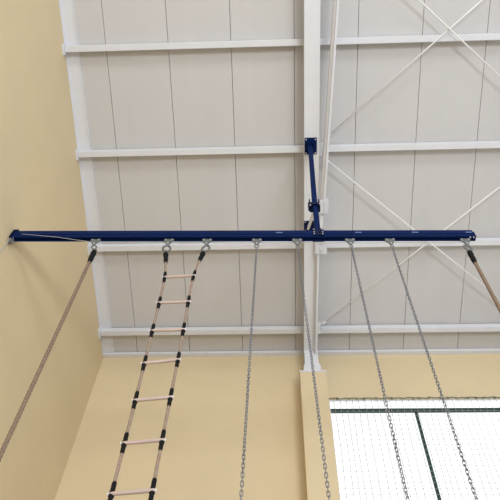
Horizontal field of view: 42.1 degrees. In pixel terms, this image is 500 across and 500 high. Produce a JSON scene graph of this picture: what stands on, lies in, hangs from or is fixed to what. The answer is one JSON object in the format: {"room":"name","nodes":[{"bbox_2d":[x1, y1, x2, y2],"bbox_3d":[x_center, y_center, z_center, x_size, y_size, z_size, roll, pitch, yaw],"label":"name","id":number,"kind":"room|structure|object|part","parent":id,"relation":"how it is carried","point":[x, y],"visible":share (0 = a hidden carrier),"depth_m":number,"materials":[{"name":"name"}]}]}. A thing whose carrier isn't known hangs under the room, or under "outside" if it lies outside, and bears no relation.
{"room":"school gymnasium","nodes":[
{"label":"school gymnasium","id":0,"kind":"room"},
{"bbox_2d":[0,0,102,499],"bbox_3d":[-3.340,-3.016,4.614,0.300,14.027,17.192,-1,-60,2],"label":"wall","id":1,"kind":"structure","parent":0,"point":[41,185],"depth_m":9.13,"materials":[{"name":"beige paint"}]},
{"bbox_2d":[9,229,18,238],"bbox_3d":[-2.959,-0.183,8.185,0.080,0.188,0.099,-1,-60,2],"label":"wall bracket","id":2,"kind":"object","parent":1,"relation":"attached to","point":[14,230],"visible":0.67,"depth_m":8.20,"materials":[{"name":"blue metal"}]},
{"bbox_2d":[59,0,114,352],"bbox_3d":[-2.938,-6.010,9.341,0.213,2.825,16.812,-1,-60,2],"label":"trim","id":3,"kind":"structure","parent":1,"relation":"attached to","point":[67,12],"depth_m":11.05,"materials":[{"name":"white paint"}]},
{"bbox_2d":[107,251,204,499],"bbox_3d":[-0.863,1.502,5.272,0.510,5.852,0.066,-1,-60,2],"label":"ladder","id":4,"kind":"object","parent":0,"point":[135,400],"visible":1,"depth_m":5.65,"materials":[{"name":"brown wood"}]},
{"bbox_2d":[239,244,258,499],"bbox_3d":[0.005,1.013,6.052,0.099,4.286,0.029,-1,-60,2],"label":"hanging chain","id":5,"kind":"object","parent":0,"point":[256,248],"visible":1,"depth_m":5.78,"materials":[{"name":"metal"}]},
{"bbox_2d":[55,354,499,499],"bbox_3d":[4.717,4.856,7.338,15.324,11.245,0.300,-1,-60,2],"label":"wall","id":6,"kind":"structure","parent":0,"point":[201,459],"depth_m":10.99,"materials":[{"name":"beige paint"}]},
{"bbox_2d":[103,348,499,357],"bbox_3d":[4.861,1.877,12.071,15.322,0.059,0.083,-1,-60,2],"label":"trim","id":7,"kind":"structure","parent":6,"relation":"attached to","point":[492,350],"depth_m":12.21,"materials":[{"name":"white paint"}]},
{"bbox_2d":[299,370,339,499],"bbox_3d":[0.957,4.849,6.903,0.470,10.300,0.407,-1,-60,2],"label":"pillar","id":8,"kind":"structure","parent":6,"relation":"attached to","point":[315,481],"depth_m":9.92,"materials":[{"name":"beige paint"}]},
{"bbox_2d":[303,0,320,369],"bbox_3d":[0.855,-5.835,8.717,0.300,3.577,16.864,-1,-60,2],"label":"rafter","id":9,"kind":"object","parent":8,"relation":"on","point":[311,8],"visible":0.68,"depth_m":10.31,"materials":[{"name":"white paint"}]},
{"bbox_2d":[62,33,499,54],"bbox_3d":[4.694,-3.317,10.026,15.323,0.194,0.195,-1,-60,2],"label":"purlin","id":10,"kind":"structure","parent":9,"relation":"on","point":[66,48],"depth_m":10.17,"materials":[{"name":"white paint"}]},
{"bbox_3d":[-2.946,-3.194,10.334,0.029,0.194,0.195,-1,-60,2],"label":"plate","id":11,"kind":"part","parent":10,"relation":"part of","materials":[{"name":"white paint"}]},
{"bbox_2d":[75,141,499,159],"bbox_3d":[4.743,-1.737,10.627,15.323,0.194,0.195,-1,-60,2],"label":"purlin","id":12,"kind":"structure","parent":9,"relation":"on","point":[79,153],"depth_m":10.77,"materials":[{"name":"white paint"}]},
{"bbox_3d":[-2.896,-1.613,10.935,0.029,0.194,0.195,-1,-60,2],"label":"plate","id":13,"kind":"part","parent":12,"relation":"part of","materials":[{"name":"white paint"}]},
{"bbox_2d":[87,237,499,254],"bbox_3d":[4.793,-0.151,11.229,15.323,0.194,0.195,-1,-60,2],"label":"purlin","id":14,"kind":"structure","parent":9,"relation":"on","point":[479,241],"depth_m":11.38,"materials":[{"name":"white paint"}]},
{"bbox_3d":[-2.846,-0.027,11.537,0.029,0.194,0.195,-1,-60,2],"label":"plate","id":15,"kind":"part","parent":14,"relation":"part of","materials":[{"name":"white paint"}]},
{"bbox_2d":[98,324,499,338],"bbox_3d":[4.843,1.417,11.825,15.323,0.194,0.195,-1,-60,2],"label":"beam","id":16,"kind":"structure","parent":9,"relation":"on","point":[424,327],"depth_m":11.96,"materials":[{"name":"white metal"}]},
{"bbox_3d":[-2.797,1.540,12.133,0.029,0.194,0.195,-1,-60,2],"label":"plate","id":17,"kind":"part","parent":16,"relation":"part of","materials":[{"name":"white paint"}]},
{"bbox_2d":[304,137,323,241],"bbox_3d":[0.936,-0.394,9.539,0.242,2.890,1.568,-1,-60,2],"label":"hanger","id":18,"kind":"object","parent":9,"relation":"hanging from","point":[310,143],"visible":0.98,"depth_m":9.24,"materials":[{"name":"blue paint"}]},
{"bbox_2d":[11,230,475,241],"bbox_3d":[-0.104,-0.178,8.102,5.745,0.178,0.072,0,-60,2],"label":"rail","id":19,"kind":"object","parent":18,"relation":"hanging from","point":[219,235],"visible":0.99,"depth_m":8.07,"materials":[{"name":"blue metal"}]},
{"bbox_2d":[91,238,100,244],"bbox_3d":[-1.915,-0.108,8.035,0.124,0.178,0.050,-1,-60,2],"label":"trolley","id":20,"kind":"object","parent":19,"relation":"hanging from","point":[93,241],"visible":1,"depth_m":8.03,"materials":[{"name":"metal"}]},
{"label":"shackle","id":21,"kind":"object","parent":20,"relation":"hanging from","visible":0},
{"bbox_2d":[0,249,96,461],"bbox_3d":[-1.947,1.461,5.338,0.070,5.844,0.066,-14,-61,10],"label":"rope","id":22,"kind":"object","parent":21,"relation":"hanging from","point":[94,251],"visible":1,"depth_m":6.06,"materials":[{"name":"brown fabric"}]},
{"bbox_2d":[164,238,173,244],"bbox_3d":[-1.002,-0.109,8.010,0.124,0.178,0.050,-1,-60,2],"label":"trolley","id":23,"kind":"object","parent":19,"relation":"hanging from","point":[167,241],"visible":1,"depth_m":8.00,"materials":[{"name":"metal"}]},
{"bbox_2d":[162,245,171,251],"bbox_3d":[-1.006,-0.020,7.858,0.118,0.160,0.028,7,-60,-2],"label":"ring","id":24,"kind":"object","parent":23,"relation":"hanging from","point":[164,246],"visible":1,"depth_m":7.83,"materials":[{"name":"silver metal"}]},
{"bbox_2d":[202,238,211,244],"bbox_3d":[-0.530,-0.109,7.997,0.124,0.178,0.050,-1,-60,2],"label":"trolley","id":25,"kind":"object","parent":19,"relation":"hanging from","point":[205,241],"visible":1,"depth_m":8.00,"materials":[{"name":"metal"}]},
{"bbox_2d":[201,244,210,251],"bbox_3d":[-0.534,-0.021,7.845,0.120,0.159,0.028,-6,-60,5],"label":"ring","id":26,"kind":"object","parent":25,"relation":"hanging from","point":[206,245],"visible":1,"depth_m":7.83,"materials":[{"name":"silver metal"}]},
{"bbox_2d":[24,234,456,242],"bbox_3d":[-0.116,-0.115,8.039,5.487,0.102,0.071,1,-60,1],"label":"cord","id":27,"kind":"object","parent":19,"relation":"attached to","point":[24,234],"visible":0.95,"depth_m":7.98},
{"bbox_2d":[252,238,261,244],"bbox_3d":[0.084,-0.110,7.979,0.124,0.178,0.050,-1,-60,2],"label":"trolley","id":28,"kind":"object","parent":19,"relation":"hanging from","point":[255,241],"visible":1,"depth_m":7.98,"materials":[{"name":"metal"}]},
{"bbox_2d":[292,238,301,244],"bbox_3d":[0.578,-0.110,7.966,0.124,0.178,0.050,-1,-60,2],"label":"trolley","id":29,"kind":"object","parent":19,"relation":"hanging from","point":[296,241],"visible":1,"depth_m":7.96,"materials":[{"name":"metal"}]},
{"bbox_2d":[345,238,354,244],"bbox_3d":[1.225,-0.111,7.947,0.124,0.178,0.050,-1,-60,2],"label":"trolley","id":30,"kind":"object","parent":19,"relation":"hanging from","point":[349,241],"visible":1,"depth_m":7.94,"materials":[{"name":"metal"}]},
{"bbox_2d":[385,238,394,244],"bbox_3d":[1.712,-0.111,7.934,0.124,0.178,0.050,-1,-60,2],"label":"trolley","id":31,"kind":"object","parent":19,"relation":"hanging from","point":[391,241],"visible":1,"depth_m":7.92,"materials":[{"name":"metal"}]},
{"bbox_2d":[460,238,469,243],"bbox_3d":[2.624,-0.112,7.909,0.124,0.178,0.050,-1,-60,2],"label":"trolley","id":32,"kind":"object","parent":19,"relation":"hanging from","point":[467,240],"visible":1,"depth_m":7.90,"materials":[{"name":"metal"}]},
{"bbox_2d":[463,244,472,250],"bbox_3d":[2.604,-0.031,7.769,0.120,0.159,0.028,14,-60,-6],"label":"ring","id":33,"kind":"object","parent":32,"relation":"hanging from","point":[464,245],"visible":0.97,"depth_m":7.76,"materials":[{"name":"silver metal"}]},
{"bbox_2d":[467,250,499,312],"bbox_3d":[2.503,1.468,5.196,0.092,5.844,0.068,-1,-60,2],"label":"rope","id":34,"kind":"object","parent":33,"relation":"hanging from","point":[470,253],"visible":1,"depth_m":7.17,"materials":[{"name":"brown fabric"}]},
{"bbox_3d":[1.005,-0.400,10.918,0.196,0.045,0.189,-1,-60,2],"label":"rafter plate","id":35,"kind":"part","parent":18,"relation":"part of","materials":[{"name":"blue paint"}]},
{"bbox_3d":[0.975,-1.669,10.435,0.196,0.058,0.268,-1,-60,2],"label":"rafter plate","id":36,"kind":"part","parent":18,"relation":"part of","materials":[{"name":"blue paint"}]},
{"bbox_3d":[0.918,-1.131,9.575,0.082,1.933,0.162,24,-62,-12],"label":"arm","id":37,"kind":"part","parent":18,"relation":"part of","materials":[{"name":"blue paint"}]},
{"bbox_3d":[0.865,-0.430,8.484,0.076,0.764,0.065,-1,-60,2],"label":"arm","id":38,"kind":"part","parent":18,"relation":"part of","materials":[{"name":"blue paint"}]},
{"bbox_2d":[319,142,322,155],"bbox_3d":[1.162,-1.657,10.673,0.085,0.051,0.239,-1,-60,2],"label":"gusset plate","id":39,"kind":"object","parent":9,"relation":"attached to","point":[320,143],"visible":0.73,"depth_m":10.67,"materials":[{"name":"white paint"}]},
{"bbox_2d":[314,0,338,353],"bbox_3d":[1.204,-1.313,10.495,0.212,1.178,6.739,1,-60,1],"label":"tube","id":40,"kind":"object","parent":9,"relation":"attached to","point":[320,247],"visible":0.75,"depth_m":10.34,"materials":[{"name":"grey paint"}]},
{"bbox_3d":[1.193,-0.091,10.918,0.200,0.079,0.338,-1,-60,2],"label":"splice plate","id":41,"kind":"part","parent":40,"relation":"part of","materials":[{"name":"grey metal"}]},
{"bbox_3d":[1.095,2.265,11.339,0.470,0.030,0.406,-1,-60,2],"label":"cap plate","id":42,"kind":"part","parent":8,"relation":"part of","materials":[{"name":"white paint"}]},
{"bbox_2d":[329,399,499,499],"bbox_3d":[5.618,3.413,9.552,8.655,3.430,0.150,-1,-60,2],"label":"window","id":43,"kind":"structure","parent":6,"relation":"in","point":[368,449],"depth_m":10.21,"materials":[{"name":"white glass"}]},
{"bbox_2d":[73,0,499,351],"bbox_3d":[4.649,-5.984,9.201,15.988,2.966,17.215,-1,-60,2],"label":"ceiling","id":44,"kind":"structure","parent":0,"point":[243,96],"depth_m":10.98,"materials":[{"name":"white metal"}]},
{"bbox_2d":[296,245,330,499],"bbox_3d":[0.566,1.014,6.032,0.144,4.277,0.029,-1,-60,2],"label":"hanging chain","id":45,"kind":"object","parent":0,"point":[301,278],"visible":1,"depth_m":5.76,"materials":[{"name":"metal"}]},
{"bbox_2d":[349,245,409,499],"bbox_3d":[1.166,1.014,6.016,0.049,4.277,0.029,-1,-60,2],"label":"hanging chain","id":46,"kind":"object","parent":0,"point":[352,251],"visible":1,"depth_m":5.75,"materials":[{"name":"metal"}]},
{"bbox_2d":[390,245,477,499],"bbox_3d":[1.656,1.014,6.002,0.055,4.277,0.029,-1,-60,2],"label":"chain","id":47,"kind":"object","parent":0,"point":[391,246],"visible":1,"depth_m":5.68,"materials":[{"name":"metal"}]},
{"bbox_3d":[4.125,0.438,-1.840,15.624,0.200,17.192,-1,-60,2],"label":"floor","id":48,"kind":"structure","parent":0,"visible":0},
{"bbox_3d":[5.103,4.782,6.736,0.470,10.300,0.407,-1,-60,2],"label":"trim","id":49,"kind":"structure","parent":48,"relation":"on","visible":0},
{"bbox_2d":[329,396,499,499],"bbox_3d":[4.653,3.439,9.386,6.775,3.806,0.034,-1,-60,2],"label":"safety net","id":50,"kind":"object","parent":49,"relation":"attached to","point":[346,402],"visible":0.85,"depth_m":10.16,"materials":[{"name":"white fabric"}]},
{"bbox_3d":[4.706,2.491,11.011,6.769,0.037,0.030,-1,-60,2],"label":"cord","id":51,"kind":"part","parent":50,"relation":"part of","materials":[{"name":"white fabric"}]},
{"bbox_3d":[5.004,-5.902,8.550,0.300,3.577,16.864,-1,-60,2],"label":"rafter","id":52,"kind":"object","parent":49,"relation":"on","visible":0},
{"bbox_2d":[330,0,482,134],"bbox_3d":[3.075,-3.403,9.958,5.010,0.578,0.040,-38,-68,21],"label":"rod","id":53,"kind":"object","parent":52,"relation":"attached to","point":[479,2],"visible":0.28,"depth_m":10.17,"materials":[{"name":"white paint"}]},
{"bbox_2d":[321,186,499,324],"bbox_3d":[3.160,-0.207,11.173,5.013,0.573,0.040,-38,-68,21],"label":"rod","id":54,"kind":"object","parent":52,"relation":"attached to","point":[324,322],"visible":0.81,"depth_m":11.33,"materials":[{"name":"white paint"}]},
{"bbox_2d":[328,160,499,298],"bbox_3d":[3.178,-0.062,11.190,4.900,0.550,0.040,34,-64,-17],"label":"rod","id":55,"kind":"object","parent":52,"relation":"attached to","point":[328,160],"visible":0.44,"depth_m":11.02,"materials":[{"name":"white paint"}]},
{"bbox_2d":[418,0,499,76],"bbox_3d":[3.075,-3.358,9.938,5.004,0.576,0.040,35,-65,-17],"label":"rod","id":56,"kind":"object","parent":52,"relation":"attached to","point":[420,1],"visible":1,"depth_m":9.96,"materials":[{"name":"white paint"}]}
]}

